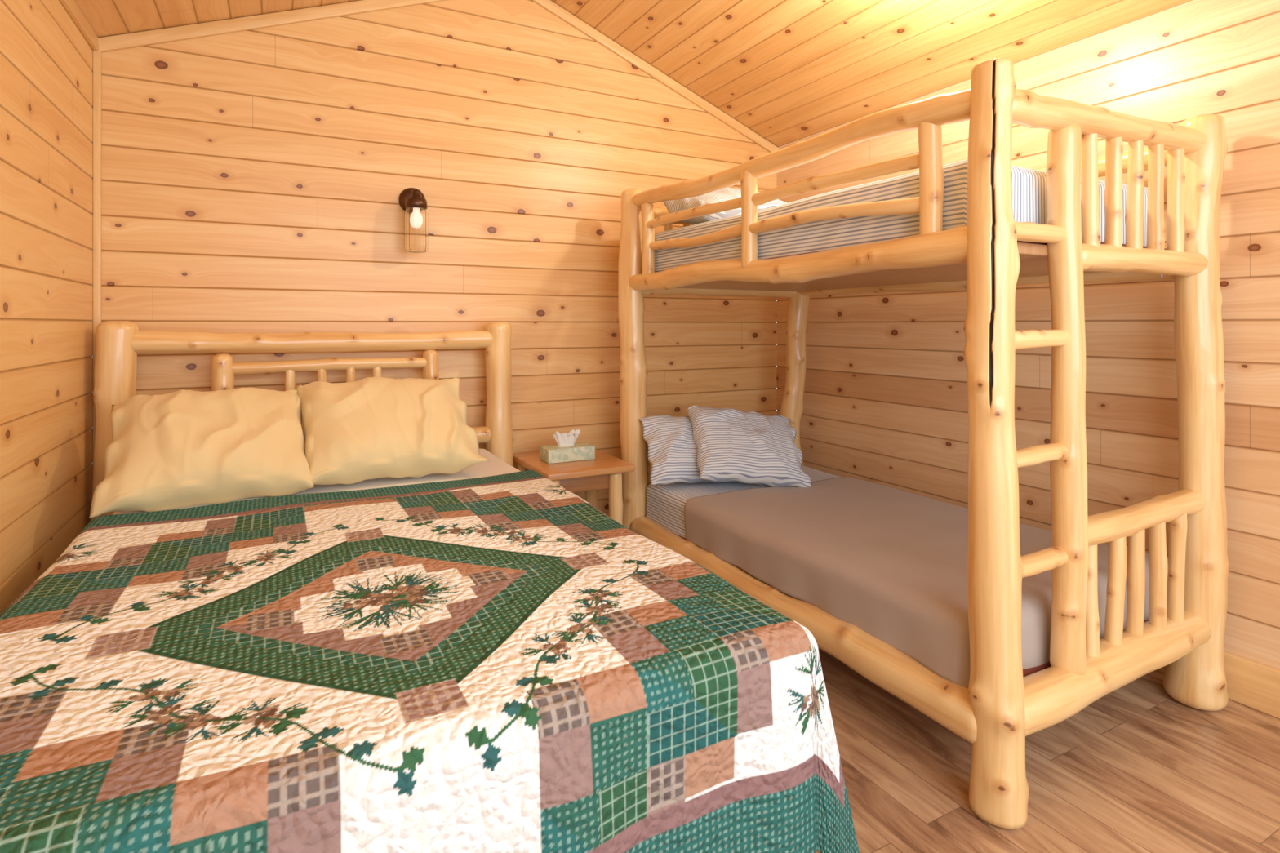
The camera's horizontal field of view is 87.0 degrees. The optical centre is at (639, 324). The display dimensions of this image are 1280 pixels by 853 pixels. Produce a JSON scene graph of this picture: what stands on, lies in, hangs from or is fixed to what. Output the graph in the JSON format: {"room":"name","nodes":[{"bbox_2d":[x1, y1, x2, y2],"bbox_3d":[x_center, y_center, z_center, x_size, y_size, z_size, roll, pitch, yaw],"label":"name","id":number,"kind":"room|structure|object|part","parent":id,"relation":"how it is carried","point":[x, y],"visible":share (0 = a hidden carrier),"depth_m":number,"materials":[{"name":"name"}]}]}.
{"room":"cabin bedroom","nodes":[
{"label":"cabin bedroom","id":0,"kind":"room"},
{"bbox_2d":[0,0,93,614],"bbox_3d":[-1.101,0.055,0.742,0.003,2.290,4.150,0,0,-28],"label":"wall","id":1,"kind":"structure","parent":0,"point":[46,62],"depth_m":2.00,"materials":[{"name":"brown wood"}]},
{"bbox_2d":[59,0,98,50],"bbox_3d":[-1.087,-1.065,0.738,0.018,0.050,4.130,0,0,-28],"label":"trim","id":2,"kind":"structure","parent":1,"relation":"attached to","point":[71,6],"depth_m":2.35,"materials":[{"name":"brown wood"}]},
{"bbox_2d":[101,0,776,515],"bbox_3d":[-0.622,-0.262,3.357,3.317,2.924,0.003,0,0,-28],"label":"wall","id":3,"kind":"structure","parent":0,"point":[253,180],"depth_m":3.15,"materials":[{"name":"brown wood"}]},
{"bbox_2d":[93,38,101,457],"bbox_3d":[-2.067,0.055,2.567,0.024,2.290,0.020,0,0,-28],"label":"trim","id":4,"kind":"structure","parent":3,"relation":"attached to","point":[96,54],"depth_m":2.56,"materials":[{"name":"brown wood"}]},
{"bbox_2d":[97,0,444,52],"bbox_3d":[-1.348,-1.377,2.955,1.674,0.678,0.018,0,0,-28],"label":"trim","id":5,"kind":"structure","parent":3,"relation":"attached to","point":[120,42],"depth_m":2.79,"materials":[{"name":"brown wood"}]},
{"bbox_2d":[398,187,428,252],"bbox_3d":[-1.018,-0.482,3.053,0.120,0.306,0.157,0,0,-28],"label":"wall sconce","id":6,"kind":"object","parent":3,"relation":"attached to","point":[412,201],"visible":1,"depth_m":3.00,"materials":[{"name":"glass"}]},
{"bbox_2d":[404,206,428,252],"bbox_3d":[-1.006,-0.428,3.030,0.096,0.197,0.096,0,0,39],"label":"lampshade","id":7,"kind":"object","parent":6,"relation":"on","point":[415,218],"depth_m":2.99,"materials":[{"name":"clear glass"}]},
{"bbox_2d":[532,0,778,152],"bbox_3d":[0.113,-1.377,3.740,1.674,0.678,0.018,0,0,-28],"label":"trim","id":8,"kind":"structure","parent":3,"relation":"attached to","point":[548,5],"depth_m":3.71,"materials":[{"name":"brown wood"}]},
{"bbox_2d":[74,0,1191,146],"bbox_3d":[0.361,-1.405,1.528,3.315,0.635,4.150,0,0,-28],"label":"ceiling","id":9,"kind":"structure","parent":0,"point":[787,71],"depth_m":3.05,"materials":[{"name":"brown wood"}]},
{"bbox_2d":[776,0,1279,670],"bbox_3d":[1.823,0.055,2.314,0.003,2.290,4.150,0,0,-28],"label":"wall","id":10,"kind":"structure","parent":0,"point":[885,398],"depth_m":2.44,"materials":[{"name":"brown wood"}]},
{"bbox_2d":[1155,651,1279,719],"bbox_3d":[1.814,1.127,2.309,0.018,0.145,4.150,0,0,-28],"label":"baseboard","id":11,"kind":"structure","parent":10,"relation":"attached to","point":[1254,685],"depth_m":2.10,"materials":[{"name":"brown wood"}]},
{"bbox_2d":[815,648,1279,852],"bbox_3d":[0.361,1.200,1.528,3.317,0.001,4.150,0,0,-28],"label":"floor","id":12,"kind":"structure","parent":0,"point":[1139,769],"depth_m":1.78,"materials":[{"name":"laminate"}]},
{"bbox_2d":[90,320,520,520],"bbox_3d":[-0.809,0.593,1.911,1.617,1.215,2.281,0,0,-28],"label":"bed","id":13,"kind":"object","parent":12,"relation":"on","point":[118,344],"visible":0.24,"depth_m":2.72,"materials":[{"name":"brown wood"}]},
{"bbox_3d":[-1.950,0.593,2.510,0.149,1.215,0.144,0,0,-28],"label":"headboard post","id":14,"kind":"part","parent":13,"relation":"part of","materials":[{"name":"beige wood"}]},
{"bbox_2d":[88,387,314,518],"bbox_3d":[-1.436,0.404,2.258,0.586,0.364,0.432,0,0,-31],"label":"pillow","id":15,"kind":"object","parent":13,"relation":"on","point":[182,448],"visible":0.99,"depth_m":2.15,"materials":[{"name":"beige fabric"}]},
{"bbox_3d":[-1.649,0.317,2.664,0.078,0.407,0.085,0,0,-28],"label":"headboard post","id":16,"kind":"part","parent":13,"relation":"part of","materials":[{"name":"beige wood"}]},
{"bbox_3d":[-1.306,0.071,2.853,1.400,0.095,0.102,0,0,-28],"label":"headboard rail","id":17,"kind":"part","parent":13,"relation":"part of","materials":[{"name":"beige wood"}]},
{"bbox_3d":[-1.298,0.171,2.858,0.780,0.062,0.056,0,0,-28],"label":"headboard rail","id":18,"kind":"part","parent":13,"relation":"part of","materials":[{"name":"beige wood"}]},
{"bbox_2d":[295,377,489,484],"bbox_3d":[-0.944,0.384,2.557,0.632,0.361,0.427,0,0,-30],"label":"pillow","id":19,"kind":"object","parent":13,"relation":"on","point":[368,428],"visible":1,"depth_m":2.44,"materials":[{"name":"beige fabric"}]},
{"bbox_3d":[-1.306,0.517,2.852,1.400,0.094,0.095,0,0,-28],"label":"headboard rail","id":20,"kind":"part","parent":13,"relation":"part of","materials":[{"name":"beige wood"}]},
{"bbox_2d":[0,470,859,852],"bbox_3d":[-0.612,0.795,1.561,1.460,0.499,1.590,0,0,-28],"label":"patchwork quilt","id":21,"kind":"object","parent":13,"relation":"on","point":[497,664],"visible":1,"depth_m":1.12,"materials":[{"name":"fabric"}]},
{"bbox_3d":[-0.948,0.317,3.044,0.078,0.407,0.075,0,0,-28],"label":"headboard post","id":22,"kind":"part","parent":13,"relation":"part of","materials":[{"name":"beige wood"}]},
{"bbox_3d":[-0.663,0.593,3.197,0.143,1.215,0.136,0,0,-28],"label":"headboard post","id":23,"kind":"part","parent":13,"relation":"part of","materials":[{"name":"beige wood"}]},
{"bbox_2d":[512,448,635,524],"bbox_3d":[-0.326,0.914,3.163,0.420,0.572,0.520,0,0,-28],"label":"nightstand","id":24,"kind":"object","parent":12,"relation":"on","point":[606,470],"visible":0.25,"depth_m":3.02,"materials":[{"name":"brown wood"}]},
{"bbox_3d":[-0.556,0.930,3.244,0.069,0.540,0.072,0,0,-28],"label":"leg","id":25,"kind":"part","parent":24,"relation":"part of","materials":[{"name":"brown wood"}]},
{"bbox_3d":[-0.375,0.930,2.910,0.068,0.540,0.071,0,0,-28],"label":"leg","id":26,"kind":"part","parent":24,"relation":"part of","materials":[{"name":"beige wood"}]},
{"bbox_2d":[539,429,595,463],"bbox_3d":[-0.339,0.559,3.144,0.230,0.136,0.120,0,0,-28],"label":"tissue box","id":27,"kind":"object","parent":24,"relation":"on","point":[566,450],"visible":1,"depth_m":3.11,"materials":[{"name":"beige cardboard"}]},
{"bbox_3d":[-0.230,0.930,3.283,0.070,0.540,0.070,0,0,-28],"label":"leg","id":28,"kind":"part","parent":24,"relation":"part of","materials":[{"name":"brown wood"}]},
{"bbox_3d":[-0.109,0.930,3.051,0.069,0.540,0.072,0,0,-28],"label":"leg","id":29,"kind":"part","parent":24,"relation":"part of","materials":[{"name":"beige wood"}]},
{"bbox_2d":[617,57,1230,829],"bbox_3d":[0.869,0.268,2.725,1.186,1.866,2.043,0,0,-28],"label":"bunk bed","id":30,"kind":"object","parent":12,"relation":"on","point":[983,224],"visible":0.8,"depth_m":1.91,"materials":[{"name":"brown wood"}]},
{"bbox_3d":[-0.037,0.268,3.307,0.144,1.865,0.156,0,0,-28],"label":"post","id":31,"kind":"part","parent":30,"relation":"part of","materials":[{"name":"beige wood"}]},
{"bbox_3d":[0.037,-0.388,3.172,0.068,0.375,0.067,0,0,-28],"label":"guard post","id":32,"kind":"part","parent":30,"relation":"part of","materials":[{"name":"beige wood"}]},
{"bbox_3d":[0.427,-0.562,3.555,0.998,0.089,0.083,-3,1,-28],"label":"rail","id":33,"kind":"part","parent":30,"relation":"part of","materials":[{"name":"beige wood"}]},
{"bbox_2d":[638,414,742,484],"bbox_3d":[0.271,0.604,3.258,0.548,0.334,0.268,0,0,-20],"label":"striped pillow","id":34,"kind":"object","parent":30,"relation":"on","point":[673,451],"visible":0.57,"depth_m":3.14,"materials":[{"name":"grey fabric"}]},
{"bbox_3d":[0.226,-0.469,2.835,0.056,0.055,0.780,0,1,-28],"label":"guard rail","id":35,"kind":"part","parent":30,"relation":"part of","materials":[{"name":"beige wood"}]},
{"bbox_3d":[0.226,-0.358,2.835,0.060,0.058,0.780,0,1,-28],"label":"guard rail","id":36,"kind":"part","parent":30,"relation":"part of","materials":[{"name":"beige wood"}]},
{"bbox_3d":[0.426,-0.188,3.558,0.997,0.081,0.088,0,0,-28],"label":"platform rail","id":37,"kind":"part","parent":30,"relation":"part of","materials":[{"name":"beige wood"}]},
{"bbox_3d":[0.427,0.562,3.556,0.997,0.085,0.079,-1,0,-28],"label":"rail","id":38,"kind":"part","parent":30,"relation":"part of","materials":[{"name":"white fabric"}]},
{"bbox_2d":[662,186,787,225],"bbox_3d":[0.461,-0.536,3.198,0.601,0.252,0.390,0,0,-28],"label":"striped pillow","id":39,"kind":"object","parent":30,"relation":"on","point":[726,193],"visible":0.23,"depth_m":3.04,"materials":[{"name":"white fabric"}]},
{"bbox_3d":[0.402,-0.388,2.489,0.066,0.375,0.063,0,0,-28],"label":"guard post","id":40,"kind":"part","parent":30,"relation":"part of","materials":[{"name":"beige wood"}]},
{"bbox_3d":[0.870,0.268,3.796,0.172,1.865,0.134,0,0,22],"label":"post","id":41,"kind":"part","parent":30,"relation":"part of","materials":[{"name":"beige wood"}]},
{"bbox_3d":[0.420,-0.200,2.471,0.118,0.118,1.905,0,0,-28],"label":"rail","id":42,"kind":"part","parent":30,"relation":"part of","materials":[{"name":"beige wood"}]},
{"bbox_3d":[0.413,-0.577,2.479,0.095,0.095,1.885,0,1,-28],"label":"guard rail","id":43,"kind":"part","parent":30,"relation":"part of","materials":[{"name":"beige wood"}]},
{"bbox_3d":[0.417,0.983,2.481,0.126,0.134,1.885,0,0,-28],"label":"rail","id":44,"kind":"part","parent":30,"relation":"part of","materials":[{"name":"beige wood"}]},
{"bbox_3d":[0.591,-0.344,2.146,0.058,0.063,0.780,0,1,-28],"label":"guard rail","id":45,"kind":"part","parent":30,"relation":"part of","materials":[{"name":"beige wood"}]},
{"bbox_3d":[0.593,-0.454,2.146,0.058,0.051,0.780,0,1,-28],"label":"guard rail","id":46,"kind":"part","parent":30,"relation":"part of","materials":[{"name":"beige wood"}]},
{"bbox_2d":[684,476,1149,688],"bbox_3d":[0.955,0.888,2.541,1.009,0.284,1.378,0,0,-28],"label":"blanket","id":47,"kind":"object","parent":30,"relation":"on","point":[886,562],"visible":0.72,"depth_m":2.27,"materials":[{"name":"brown fabric"}]},
{"bbox_2d":[687,405,811,487],"bbox_3d":[0.517,0.584,3.216,0.587,0.391,0.318,0,0,-14],"label":"striped pillow","id":48,"kind":"object","parent":47,"relation":"on","point":[732,444],"visible":1,"depth_m":3.13,"materials":[{"name":"grey fabric"}]},
{"bbox_3d":[0.778,-0.388,1.803,0.063,0.375,0.063,0,0,-28],"label":"guard post","id":49,"kind":"part","parent":30,"relation":"part of","materials":[{"name":"beige wood"}]},
{"bbox_3d":[1.329,-0.198,2.971,0.106,0.103,1.885,0,0,-28],"label":"rail","id":50,"kind":"part","parent":30,"relation":"part of","materials":[{"name":"beige wood"}]},
{"bbox_3d":[0.863,0.280,1.644,0.133,1.840,0.137,-1,1,-28],"label":"post","id":51,"kind":"part","parent":30,"relation":"part of","materials":[{"name":"beige wood"}]},
{"bbox_3d":[1.330,-0.566,2.971,0.084,0.081,1.885,0,0,-28],"label":"guard rail","id":52,"kind":"part","parent":30,"relation":"part of","materials":[{"name":"beige wood"}]},
{"bbox_3d":[1.320,-0.562,1.895,0.998,0.089,0.083,-3,1,-28],"label":"rail","id":53,"kind":"part","parent":30,"relation":"part of","materials":[{"name":"beige wood"}]},
{"bbox_3d":[1.320,0.955,1.894,0.997,0.132,0.129,0,0,-28],"label":"rail","id":54,"kind":"part","parent":30,"relation":"part of","materials":[{"name":"beige wood"}]},
{"bbox_3d":[1.449,-0.189,1.970,0.698,0.083,0.085,0,0,-28],"label":"platform rail","id":55,"kind":"part","parent":30,"relation":"part of","materials":[{"name":"beige wood"}]},
{"bbox_3d":[1.450,0.563,1.968,0.698,0.083,0.080,-1,0,-28],"label":"rail","id":56,"kind":"part","parent":30,"relation":"part of","materials":[{"name":"beige wood"}]},
{"bbox_3d":[1.766,0.270,2.144,0.156,1.860,0.165,0,0,-28],"label":"post","id":57,"kind":"part","parent":30,"relation":"part of","materials":[{"name":"beige wood"}]}
]}

